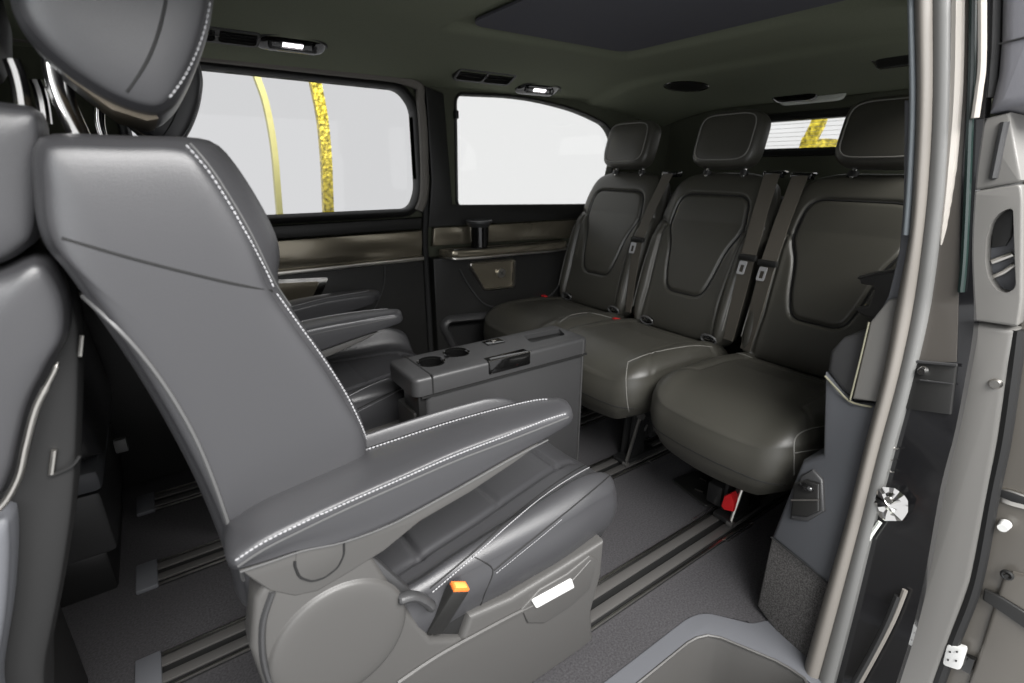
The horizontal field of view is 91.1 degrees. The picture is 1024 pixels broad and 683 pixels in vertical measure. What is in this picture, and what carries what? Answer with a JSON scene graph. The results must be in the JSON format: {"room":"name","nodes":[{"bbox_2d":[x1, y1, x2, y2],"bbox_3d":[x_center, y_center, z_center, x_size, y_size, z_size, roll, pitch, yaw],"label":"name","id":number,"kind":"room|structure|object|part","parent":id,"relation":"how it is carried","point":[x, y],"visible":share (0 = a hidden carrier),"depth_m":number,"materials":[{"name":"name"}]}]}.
{"room":"vehicle interior","nodes":[
{"label":"vehicle interior","id":0,"kind":"room"},
{"bbox_2d":[0,45,669,487],"bbox_3d":[-0.997,-0.251,1.651,4.650,1.400,0.035,-13,23,-33],"label":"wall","id":1,"kind":"structure","parent":0,"point":[30,59],"depth_m":1.96,"materials":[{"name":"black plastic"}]},
{"bbox_2d":[12,38,428,211],"bbox_3d":[-0.986,-0.602,1.483,1.618,0.498,0.032,-13,23,-33],"label":"trim","id":2,"kind":"structure","parent":1,"relation":"attached to","point":[416,84],"depth_m":1.82,"materials":[{"name":"black plastic"}]},
{"bbox_2d":[77,217,427,487],"bbox_3d":[-1.041,0.043,1.660,1.680,0.798,0.055,-13,23,-33],"label":"door","id":3,"kind":"structure","parent":1,"relation":"in","point":[388,263],"depth_m":1.78,"materials":[{"name":"black plastic"}]},
{"bbox_3d":[-0.773,-0.168,1.755,0.193,0.086,0.002,-13,23,-33],"label":"recess plate","id":4,"kind":"part","parent":3,"relation":"part of","materials":[{"name":"brown"}]},
{"bbox_2d":[117,61,419,224],"bbox_3d":[-0.736,-0.652,1.693,0.935,0.491,0.059,-13,23,-33],"label":"window","id":5,"kind":"structure","parent":1,"relation":"in","point":[401,90],"depth_m":1.77,"materials":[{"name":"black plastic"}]},
{"bbox_2d":[413,88,433,351],"bbox_3d":[-0.988,-0.226,1.619,1.623,1.333,0.031,-13,23,-33],"label":"trim","id":6,"kind":"structure","parent":1,"relation":"attached to","point":[425,214],"depth_m":2.06,"materials":[{"name":"black plastic"}]},
{"bbox_2d":[424,86,584,350],"bbox_3d":[0.261,-0.462,2.401,1.395,1.270,0.131,-13,23,-33],"label":"panel","id":7,"kind":"object","parent":1,"relation":"attached to","point":[466,282],"visible":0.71,"depth_m":2.18,"materials":[{"name":"black plastic"}]},
{"bbox_2d":[466,219,491,246],"bbox_3d":[-0.136,-0.451,2.088,0.110,0.108,0.110,-13,23,-33],"label":"cup holder","id":8,"kind":"object","parent":7,"relation":"on","point":[479,228],"visible":1,"depth_m":2.06,"materials":[{"name":"black plastic"}]},
{"bbox_3d":[-0.089,-0.296,2.228,0.224,0.123,0.003,-13,23,-33],"label":"recess plate","id":9,"kind":"part","parent":7,"relation":"part of","materials":[{"name":"brown"}]},
{"bbox_3d":[0.238,-0.172,2.535,1.395,0.635,0.050,-13,23,-33],"label":"panel","id":10,"kind":"part","parent":7,"relation":"part of","materials":[{"name":"black plastic"}]},
{"bbox_2d":[438,240,566,257],"bbox_3d":[-0.003,-0.409,2.207,0.677,0.041,0.100,-13,23,-33],"label":"shelf","id":11,"kind":"object","parent":7,"relation":"attached to","point":[534,247],"depth_m":2.14,"materials":[{"name":"brown wood"}]},
{"bbox_3d":[0.024,-0.783,2.187,0.895,0.523,0.020,-13,23,-33],"label":"panel","id":12,"kind":"part","parent":7,"relation":"part of","materials":[{"name":"black plastic"}]},
{"bbox_2d":[453,92,612,204],"bbox_3d":[0.139,-0.843,2.274,0.922,0.473,0.062,-13,23,-33],"label":"window","id":13,"kind":"structure","parent":1,"relation":"in","point":[601,123],"depth_m":2.07,"materials":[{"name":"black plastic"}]},
{"bbox_2d":[62,405,787,682],"bbox_3d":[-0.566,0.626,1.301,4.650,0.030,1.610,-13,23,-33],"label":"floor","id":14,"kind":"structure","parent":0,"point":[111,630],"depth_m":1.26,"materials":[{"name":"grey carpet"}]},
{"bbox_2d":[0,0,87,682],"bbox_3d":[-0.853,0.208,0.632,0.651,1.196,0.474,-13,23,-33],"label":"seat","id":15,"kind":"object","parent":14,"relation":"on","point":[42,327],"visible":0.92,"depth_m":0.57,"materials":[{"name":"grey leather"}]},
{"bbox_3d":[-0.776,0.297,0.715,0.187,0.357,0.457,-16,25,-38],"label":"seat","id":16,"kind":"part","parent":15,"relation":"part of","materials":[{"name":"grey plastic"}]},
{"bbox_3d":[-0.534,-0.276,0.543,0.018,0.054,0.014,-13,23,-33],"label":"headrest post","id":17,"kind":"part","parent":15,"relation":"part of","materials":[{"name":"silver metal"}]},
{"bbox_3d":[-0.668,-0.191,0.627,0.164,0.186,0.475,-16,25,-38],"label":"backrest","id":18,"kind":"part","parent":15,"relation":"part of","materials":[{"name":"grey leather"}]},
{"bbox_3d":[-0.531,0.110,0.536,0.110,0.165,0.007,-13,23,-33],"label":"bright trim","id":19,"kind":"part","parent":15,"relation":"part of","materials":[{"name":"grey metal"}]},
{"bbox_3d":[-0.702,0.001,0.666,0.208,0.268,0.472,-16,25,-38],"label":"backrest","id":20,"kind":"part","parent":15,"relation":"part of","materials":[{"name":"grey leather"}]},
{"bbox_3d":[-0.626,-0.318,0.667,0.018,0.054,0.014,-13,23,-33],"label":"headrest post","id":21,"kind":"part","parent":15,"relation":"part of","materials":[{"name":"silver metal"}]},
{"bbox_3d":[-0.545,0.143,0.596,0.015,0.031,0.006,-13,23,-33],"label":"shell highlight trim","id":22,"kind":"part","parent":15,"relation":"part of","materials":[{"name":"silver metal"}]},
{"bbox_3d":[-0.913,0.641,0.733,0.380,0.310,0.400,-13,23,-33],"label":"seat","id":23,"kind":"part","parent":15,"relation":"part of","materials":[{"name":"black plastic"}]},
{"bbox_3d":[-0.501,0.005,0.584,0.012,0.026,0.005,-13,23,-33],"label":"shell highlight trim","id":24,"kind":"part","parent":15,"relation":"part of","materials":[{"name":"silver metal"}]},
{"bbox_2d":[60,316,128,607],"bbox_3d":[-1.268,0.025,1.110,0.597,1.230,0.500,-13,23,-33],"label":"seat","id":25,"kind":"object","parent":14,"relation":"on","point":[93,565],"visible":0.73,"depth_m":1.20,"materials":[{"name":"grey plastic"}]},
{"bbox_3d":[-1.289,0.418,1.229,0.505,0.170,0.440,-13,23,-33],"label":"seat","id":26,"kind":"part","parent":25,"relation":"part of","materials":[{"name":"grey plastic"}]},
{"bbox_3d":[-1.293,0.298,1.185,0.535,0.055,0.500,-13,23,-33],"label":"trim","id":27,"kind":"part","parent":25,"relation":"part of","materials":[{"name":"grey plastic"}]},
{"bbox_3d":[-1.127,-0.059,1.185,0.160,0.620,0.480,-13,23,-33],"label":"backrest","id":28,"kind":"part","parent":25,"relation":"part of","materials":[{"name":"grey leather"}]},
{"bbox_2d":[137,481,202,516],"bbox_3d":[-0.365,0.331,2.090,1.955,0.013,0.108,-13,23,-33],"label":"rail","id":29,"kind":"object","parent":14,"relation":"on","point":[151,502],"visible":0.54,"depth_m":1.60,"materials":[{"name":"black metal"}]},
{"bbox_3d":[-0.351,0.332,2.101,1.920,0.004,0.100,-13,23,-33],"label":"rail","id":30,"kind":"part","parent":29,"relation":"part of","materials":[{"name":"black metal"}]},
{"bbox_2d":[483,120,669,339],"bbox_3d":[0.266,-0.326,2.170,0.756,1.185,0.466,-13,23,-33],"label":"seat","id":31,"kind":"object","parent":29,"relation":"on","point":[596,265],"visible":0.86,"depth_m":2.17,"materials":[{"name":"grey leather"}]},
{"bbox_2d":[483,296,626,339],"bbox_3d":[0.173,-0.046,2.198,0.531,0.224,0.466,-13,23,-33],"label":"seat cushion","id":32,"kind":"object","parent":31,"relation":"on","point":[521,315],"depth_m":2.12,"materials":[{"name":"grey leather"}]},
{"bbox_2d":[561,292,571,299],"bbox_3d":[0.263,-0.216,2.382,0.031,0.040,0.067,-13,23,-33],"label":"anchor cover","id":33,"kind":"object","parent":31,"relation":"on","point":[567,296],"visible":1,"depth_m":2.37,"materials":[{"name":"black plastic"}]},
{"bbox_2d":[607,305,619,313],"bbox_3d":[0.438,-0.135,2.146,0.031,0.040,0.067,-13,23,-33],"label":"anchor cover","id":34,"kind":"object","parent":31,"relation":"on","point":[614,309],"visible":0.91,"depth_m":2.14,"materials":[{"name":"black plastic"}]},
{"bbox_3d":[0.457,-0.445,2.271,0.288,0.607,0.466,-13,23,-33],"label":"backrest","id":35,"kind":"part","parent":31,"relation":"part of","materials":[{"name":"grey leather"}]},
{"bbox_2d":[625,171,681,312],"bbox_3d":[0.571,-0.411,2.078,0.265,0.554,0.086,-13,23,-33],"label":"belt","id":36,"kind":"object","parent":31,"relation":"attached to","point":[638,239],"visible":1,"depth_m":2.04,"materials":[{"name":"grey fabric"}]},
{"bbox_2d":[662,171,681,176],"bbox_3d":[0.650,-0.679,2.039,0.050,0.022,0.068,-13,23,-33],"label":"outlet","id":37,"kind":"object","parent":36,"relation":"attached to","point":[665,173],"depth_m":2.02,"materials":[{"name":"black plastic"}]},
{"bbox_2d":[136,409,608,594],"bbox_3d":[-0.159,0.427,1.811,1.955,0.013,0.108,-13,23,-33],"label":"rail","id":38,"kind":"object","parent":14,"relation":"on","point":[150,575],"visible":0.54,"depth_m":1.33,"materials":[{"name":"black metal"}]},
{"bbox_2d":[93,63,415,433],"bbox_3d":[-0.614,-0.121,1.489,0.852,1.239,0.494,-13,23,-33],"label":"seat","id":39,"kind":"object","parent":38,"relation":"on","point":[360,347],"visible":0.27,"depth_m":1.49,"materials":[{"name":"grey leather"}]},
{"bbox_3d":[-0.897,-0.456,1.102,0.025,0.109,0.015,-13,23,-33],"label":"headrest post","id":40,"kind":"part","parent":39,"relation":"part of","materials":[{"name":"silver metal"}]},
{"bbox_3d":[-0.972,-0.491,1.203,0.025,0.109,0.015,-13,23,-33],"label":"headrest post","id":41,"kind":"part","parent":39,"relation":"part of","materials":[{"name":"silver metal"}]},
{"bbox_3d":[-0.693,-0.093,1.646,0.552,0.090,0.117,-13,23,-33],"label":"armrest","id":42,"kind":"part","parent":39,"relation":"part of","materials":[{"name":"grey leather"}]},
{"bbox_3d":[-0.559,-0.012,1.341,0.552,0.090,0.117,-13,23,-33],"label":"armrest","id":43,"kind":"part","parent":39,"relation":"part of","materials":[{"name":"grey leather"}]},
{"bbox_2d":[325,328,415,430],"bbox_3d":[-0.527,0.145,1.659,0.619,0.248,0.467,-13,23,-33],"label":"seat cushion","id":44,"kind":"object","parent":39,"relation":"on","point":[363,368],"depth_m":1.64,"materials":[{"name":"grey leather"}]},
{"bbox_2d":[135,436,669,682],"bbox_3d":[0.030,0.515,1.556,1.955,0.013,0.108,-13,23,-33],"label":"rail","id":45,"kind":"object","parent":14,"relation":"on","point":[192,658],"visible":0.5,"depth_m":1.09,"materials":[{"name":"black metal"}]},
{"bbox_2d":[567,110,780,466],"bbox_3d":[0.530,-0.203,1.813,0.762,1.185,0.488,-13,23,-33],"label":"seat","id":46,"kind":"object","parent":45,"relation":"on","point":[687,279],"visible":0.91,"depth_m":1.79,"materials":[{"name":"grey leather"}]},
{"bbox_3d":[0.437,0.311,1.789,0.080,0.223,0.044,-13,23,-33],"label":"leg","id":47,"kind":"part","parent":46,"relation":"part of","materials":[{"name":"black metal"}]},
{"bbox_2d":[640,315,653,324],"bbox_3d":[0.541,-0.086,2.006,0.031,0.040,0.067,-13,23,-33],"label":"anchor cover","id":48,"kind":"object","parent":46,"relation":"on","point":[647,320],"visible":1,"depth_m":2.00,"materials":[{"name":"black plastic"}]},
{"bbox_2d":[567,318,727,418],"bbox_3d":[0.437,0.077,1.841,0.531,0.224,0.476,-13,23,-33],"label":"seat cushion","id":49,"kind":"object","parent":46,"relation":"on","point":[625,360],"depth_m":1.66,"materials":[{"name":"grey leather"}]},
{"bbox_3d":[0.517,0.224,1.951,0.280,0.105,0.430,-13,23,-33],"label":"under frame","id":50,"kind":"part","parent":46,"relation":"part of","materials":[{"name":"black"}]},
{"bbox_3d":[0.727,-0.320,1.907,0.288,0.607,0.466,-13,23,-33],"label":"backrest","id":51,"kind":"part","parent":46,"relation":"part of","materials":[{"name":"grey leather"}]},
{"bbox_2d":[700,334,716,343],"bbox_3d":[0.703,-0.010,1.788,0.031,0.040,0.067,-13,23,-33],"label":"anchor cover","id":52,"kind":"object","parent":46,"relation":"on","point":[706,337],"visible":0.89,"depth_m":1.78,"materials":[{"name":"black plastic"}]},
{"bbox_2d":[723,171,788,341],"bbox_3d":[0.827,-0.294,1.724,0.074,0.551,0.273,17,26,41],"label":"belt","id":53,"kind":"object","parent":46,"relation":"attached to","point":[748,256],"visible":1,"depth_m":1.69,"materials":[{"name":"grey fabric"}]},
{"bbox_2d":[763,171,788,177],"bbox_3d":[0.896,-0.568,1.705,0.050,0.022,0.068,-13,23,-33],"label":"outlet","id":54,"kind":"object","parent":53,"relation":"attached to","point":[766,174],"depth_m":1.68,"materials":[{"name":"black plastic"}]},
{"bbox_2d":[390,326,586,460],"bbox_3d":[-0.050,0.249,1.544,0.590,0.499,0.175,-13,23,-33],"label":"console","id":55,"kind":"object","parent":14,"relation":"on","point":[545,362],"visible":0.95,"depth_m":1.44,"materials":[{"name":"grey plastic"}]},
{"bbox_2d":[417,347,469,366],"bbox_3d":[-0.189,0.062,1.402,0.170,0.045,0.103,-13,23,-33],"label":"cup holders","id":56,"kind":"object","parent":55,"relation":"on","point":[453,355],"depth_m":1.39,"materials":[{"name":"black plastic"}]},
{"bbox_3d":[-0.051,0.042,1.474,0.590,0.050,0.170,-13,23,-33],"label":"lid","id":57,"kind":"part","parent":55,"relation":"part of","materials":[{"name":"grey plastic"}]},
{"bbox_2d":[482,338,504,345],"bbox_3d":[-0.056,0.001,1.513,0.060,0.003,0.037,-13,23,-33],"label":"switch plate","id":58,"kind":"object","parent":55,"relation":"attached to","point":[495,341],"depth_m":1.50,"materials":[{"name":"black plastic"}]},
{"bbox_2d":[590,489,791,631],"bbox_3d":[0.261,0.620,1.252,1.945,0.013,0.108,-13,23,-33],"label":"rail","id":59,"kind":"object","parent":14,"relation":"on","point":[616,591],"visible":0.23,"depth_m":1.34,"materials":[{"name":"black metal"}]},
{"bbox_2d":[10,0,616,682],"bbox_3d":[-0.193,0.072,0.919,0.852,1.244,0.494,-13,23,-33],"label":"seat","id":60,"kind":"object","parent":59,"relation":"on","point":[455,544],"visible":1,"depth_m":0.64,"materials":[{"name":"grey leather"}]},
{"bbox_3d":[-0.476,-0.260,0.533,0.025,0.109,0.015,-13,23,-33],"label":"headrest post","id":61,"kind":"part","parent":60,"relation":"part of","materials":[{"name":"silver metal"}]},
{"bbox_3d":[-0.550,-0.295,0.634,0.025,0.109,0.015,-13,23,-33],"label":"headrest post","id":62,"kind":"part","parent":60,"relation":"part of","materials":[{"name":"silver metal"}]},
{"bbox_3d":[-0.436,0.037,0.774,0.301,0.642,0.398,-13,23,-33],"label":"backrest","id":63,"kind":"part","parent":60,"relation":"part of","materials":[{"name":"grey leather"}]},
{"bbox_3d":[-0.188,0.352,0.750,0.069,0.104,0.020,-13,23,-33],"label":"release lever","id":64,"kind":"part","parent":60,"relation":"part of","materials":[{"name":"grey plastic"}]},
{"bbox_3d":[-0.137,0.184,0.772,0.552,0.090,0.117,-13,23,-33],"label":"armrest","id":65,"kind":"part","parent":60,"relation":"part of","materials":[{"name":"grey leather"}]},
{"bbox_2d":[366,397,616,632],"bbox_3d":[-0.105,0.341,1.090,0.619,0.248,0.467,-13,23,-33],"label":"seat cushion","id":66,"kind":"object","parent":60,"relation":"on","point":[526,541],"depth_m":0.93,"materials":[{"name":"grey leather"}]},
{"bbox_3d":[0.080,0.484,0.965,0.106,0.031,0.003,-13,23,-33],"label":"label plate","id":67,"kind":"part","parent":60,"relation":"part of","materials":[{"name":"white plastic"}]},
{"bbox_2d":[725,522,752,541],"bbox_3d":[0.657,0.550,1.455,0.131,0.002,0.014,-13,23,-33],"label":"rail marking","id":68,"kind":"object","parent":59,"relation":"on","point":[750,522],"visible":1,"depth_m":1.45,"materials":[{"name":"black metal"}]},
{"bbox_2d":[650,94,908,527],"bbox_3d":[0.806,-0.072,1.432,0.767,1.185,0.469,-13,23,-33],"label":"seat","id":69,"kind":"object","parent":59,"relation":"on","point":[747,421],"visible":0.81,"depth_m":1.44,"materials":[{"name":"grey leather"}]},
{"bbox_3d":[0.676,0.414,1.491,0.080,0.223,0.044,-13,23,-33],"label":"leg","id":70,"kind":"part","parent":69,"relation":"part of","materials":[{"name":"red plastic"}]},
{"bbox_2d":[650,352,825,494],"bbox_3d":[0.714,0.208,1.459,0.541,0.224,0.466,-13,23,-33],"label":"seat cushion","id":71,"kind":"object","parent":69,"relation":"on","point":[749,422],"depth_m":1.32,"materials":[{"name":"grey leather"}]},
{"bbox_2d":[740,173,817,351],"bbox_3d":[0.877,-0.263,1.664,0.267,0.562,0.071,-15,24,-37],"label":"belt","id":72,"kind":"object","parent":69,"relation":"on","point":[768,262],"visible":1,"depth_m":1.62,"materials":[{"name":"grey fabric"}]},
{"bbox_2d":[790,173,817,179],"bbox_3d":[0.950,-0.538,1.634,0.050,0.022,0.068,-13,23,-33],"label":"outlet","id":73,"kind":"object","parent":72,"relation":"attached to","point":[794,176],"depth_m":1.61,"materials":[{"name":"black plastic"}]},
{"bbox_3d":[1.002,-0.192,1.535,0.288,0.607,0.466,-13,23,-33],"label":"backrest","id":74,"kind":"part","parent":69,"relation":"part of","materials":[{"name":"grey leather"}]},
{"bbox_2d":[673,470,713,506],"bbox_3d":[0.643,0.479,1.665,0.165,0.012,0.155,-9,21,-25],"label":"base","id":75,"kind":"object","parent":14,"relation":"on","point":[695,484],"visible":0.5,"depth_m":1.67,"materials":[{"name":"black plastic"}]},
{"bbox_2d":[604,614,820,682],"bbox_3d":[-0.124,0.910,0.703,2.020,0.190,0.265,-13,23,-33],"label":"step","id":76,"kind":"structure","parent":14,"relation":"in","point":[703,648],"depth_m":1.11,"materials":[{"name":"grey plastic"}]},
{"bbox_2d":[3,0,908,125],"bbox_3d":[-0.614,-0.622,0.816,4.512,0.236,1.520,-13,23,-33],"label":"ceiling","id":77,"kind":"structure","parent":0,"point":[829,49],"depth_m":1.56,"materials":[{"name":"fabric"}]},
{"bbox_2d":[206,26,260,47],"bbox_3d":[-0.778,-0.817,1.317,0.210,0.053,0.077,-13,23,-33],"label":"ceiling vent","id":78,"kind":"object","parent":77,"relation":"in","point":[218,35],"visible":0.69,"depth_m":1.34,"materials":[{"name":"black plastic"}]},
{"bbox_2d":[256,34,327,54],"bbox_3d":[-0.625,-0.859,1.420,0.190,0.070,0.104,-13,23,-33],"label":"reading lamp","id":79,"kind":"object","parent":77,"relation":"attached to","point":[272,43],"visible":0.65,"depth_m":1.42,"materials":[{"name":"black plastic"}]},
{"bbox_2d":[452,69,516,85],"bbox_3d":[-0.101,-0.991,1.857,0.250,0.059,0.084,-13,23,-33],"label":"ceiling vent","id":80,"kind":"object","parent":77,"relation":"in","point":[458,75],"visible":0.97,"depth_m":1.86,"materials":[{"name":"black plastic"}]},
{"bbox_2d":[515,83,560,96],"bbox_3d":[0.110,-1.057,2.068,0.208,0.072,0.103,-13,23,-33],"label":"reading lamp","id":81,"kind":"object","parent":77,"relation":"attached to","point":[528,88],"visible":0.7,"depth_m":2.06,"materials":[{"name":"black plastic"}]},
{"bbox_2d":[475,0,843,51],"bbox_3d":[0.348,-0.799,1.200,0.600,0.006,0.765,-13,23,-33],"label":"sunroof","id":82,"kind":"object","parent":77,"relation":"attached to","point":[614,25],"visible":1,"depth_m":1.28,"materials":[{"name":"black glass"}]},
{"bbox_2d":[663,81,708,91],"bbox_3d":[0.717,-1.053,2.070,0.181,0.025,0.181,-13,23,-33],"label":"speaker","id":83,"kind":"object","parent":77,"relation":"attached to","point":[681,86],"visible":0.97,"depth_m":2.05},
{"bbox_2d":[772,93,846,105],"bbox_3d":[1.198,-0.999,2.026,0.088,0.068,0.278,-13,23,-33],"label":"lamp","id":84,"kind":"object","parent":77,"relation":"attached to","point":[808,98],"visible":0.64,"depth_m":2.02,"materials":[{"name":"black plastic"}]},
{"bbox_2d":[872,55,908,69],"bbox_3d":[1.183,-0.871,1.515,0.089,0.068,0.168,-13,23,-33],"label":"air vent","id":85,"kind":"structure","parent":77,"relation":"attached to","point":[897,61],"depth_m":1.54,"materials":[{"name":"black plastic"}]},
{"bbox_2d":[666,89,997,196],"bbox_3d":[1.281,-0.481,2.288,0.040,1.420,1.610,-13,23,-33],"label":"tailgate","id":86,"kind":"structure","parent":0,"point":[683,133],"depth_m":2.27,"materials":[{"name":"black plastic"}]},
{"bbox_2d":[762,107,851,156],"bbox_3d":[1.296,-0.874,2.104,0.057,0.181,1.041,-13,23,-33],"label":"window","id":87,"kind":"structure","parent":86,"relation":"in","point":[835,112],"depth_m":2.14,"materials":[{"name":"black glass"}]},
{"bbox_2d":[804,0,991,682],"bbox_3d":[0.713,0.125,0.916,0.197,1.552,0.358,5,20,13],"label":"door frame","id":88,"kind":"structure","parent":0,"point":[865,629],"depth_m":0.90,"materials":[{"name":"grey metal"}]},
{"bbox_2d":[900,0,1023,682],"bbox_3d":[0.974,0.180,0.939,0.303,1.628,0.431,-13,23,-33],"label":"sliding door","id":89,"kind":"structure","parent":88,"relation":"attached to","point":[970,628],"depth_m":0.90,"materials":[{"name":"grey metal"}]},
{"bbox_3d":[0.893,0.459,1.037,0.120,1.037,0.125,-13,23,-33],"label":"edge trim","id":90,"kind":"part","parent":89,"relation":"part of","materials":[{"name":"grey"}]},
{"bbox_2d":[961,653,976,673],"bbox_3d":[0.907,0.639,0.997,0.012,0.040,0.016,-13,23,-33],"label":"plate","id":91,"kind":"object","parent":89,"relation":"attached to","point":[968,660],"depth_m":0.99,"materials":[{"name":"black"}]},
{"bbox_3d":[0.963,0.658,0.937,0.020,0.513,0.168,-13,23,-33],"label":"pressed panel","id":92,"kind":"part","parent":89,"relation":"part of","materials":[{"name":"grey paint"}]},
{"bbox_3d":[0.890,-0.327,0.876,0.250,0.120,0.069,-13,23,-33],"label":"edge trim","id":93,"kind":"part","parent":89,"relation":"part of","materials":[{"name":"grey"}]},
{"bbox_3d":[1.292,-0.124,1.389,1.230,1.330,0.025,-13,23,-33],"label":"wall","id":94,"kind":"structure","parent":0,"visible":0},
{"bbox_2d":[758,100,908,656],"bbox_3d":[0.806,0.120,1.067,0.505,1.152,0.207,-13,23,-33],"label":"trim","id":95,"kind":"structure","parent":94,"relation":"attached to","point":[806,538],"depth_m":1.05,"materials":[{"name":"grey plastic"}]},
{"bbox_3d":[0.628,0.311,1.073,0.016,0.016,0.032,-13,23,-33],"label":"release knob","id":96,"kind":"part","parent":95,"relation":"part of","materials":[{"name":"black plastic"}]},
{"bbox_2d":[854,269,894,317],"bbox_3d":[0.910,-0.119,1.226,0.035,0.135,0.121,-13,23,-33],"label":"guide","id":97,"kind":"object","parent":94,"relation":"attached to","point":[881,281],"visible":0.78,"depth_m":1.23,"materials":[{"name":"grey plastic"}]},
{"label":"outside","id":98,"kind":"structure","parent":0,"visible":0},
{"bbox_2d":[252,76,282,213],"bbox_3d":[-1.521,-0.766,3.258,0.120,2.050,0.050,-13,23,-33],"label":"band","id":99,"kind":"object","parent":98,"point":[259,84],"visible":0.52,"depth_m":3.11,"materials":[{"name":"yellow"}]},
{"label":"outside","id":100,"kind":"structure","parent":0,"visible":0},
{"bbox_2d":[309,82,333,211],"bbox_3d":[-1.268,-0.900,3.399,0.167,1.964,0.050,-13,23,-33],"label":"band","id":101,"kind":"object","parent":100,"point":[316,89],"visible":0.53,"depth_m":3.28,"materials":[{"name":"gold metal"}]},
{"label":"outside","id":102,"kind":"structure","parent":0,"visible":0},
{"bbox_2d":[799,119,837,147],"bbox_3d":[1.935,-0.269,3.624,0.030,2.560,0.737,-13,23,-33],"label":"ornament","id":103,"kind":"object","parent":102,"point":[809,139],"visible":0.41,"depth_m":3.21,"materials":[{"name":"gold metal"}]}
]}

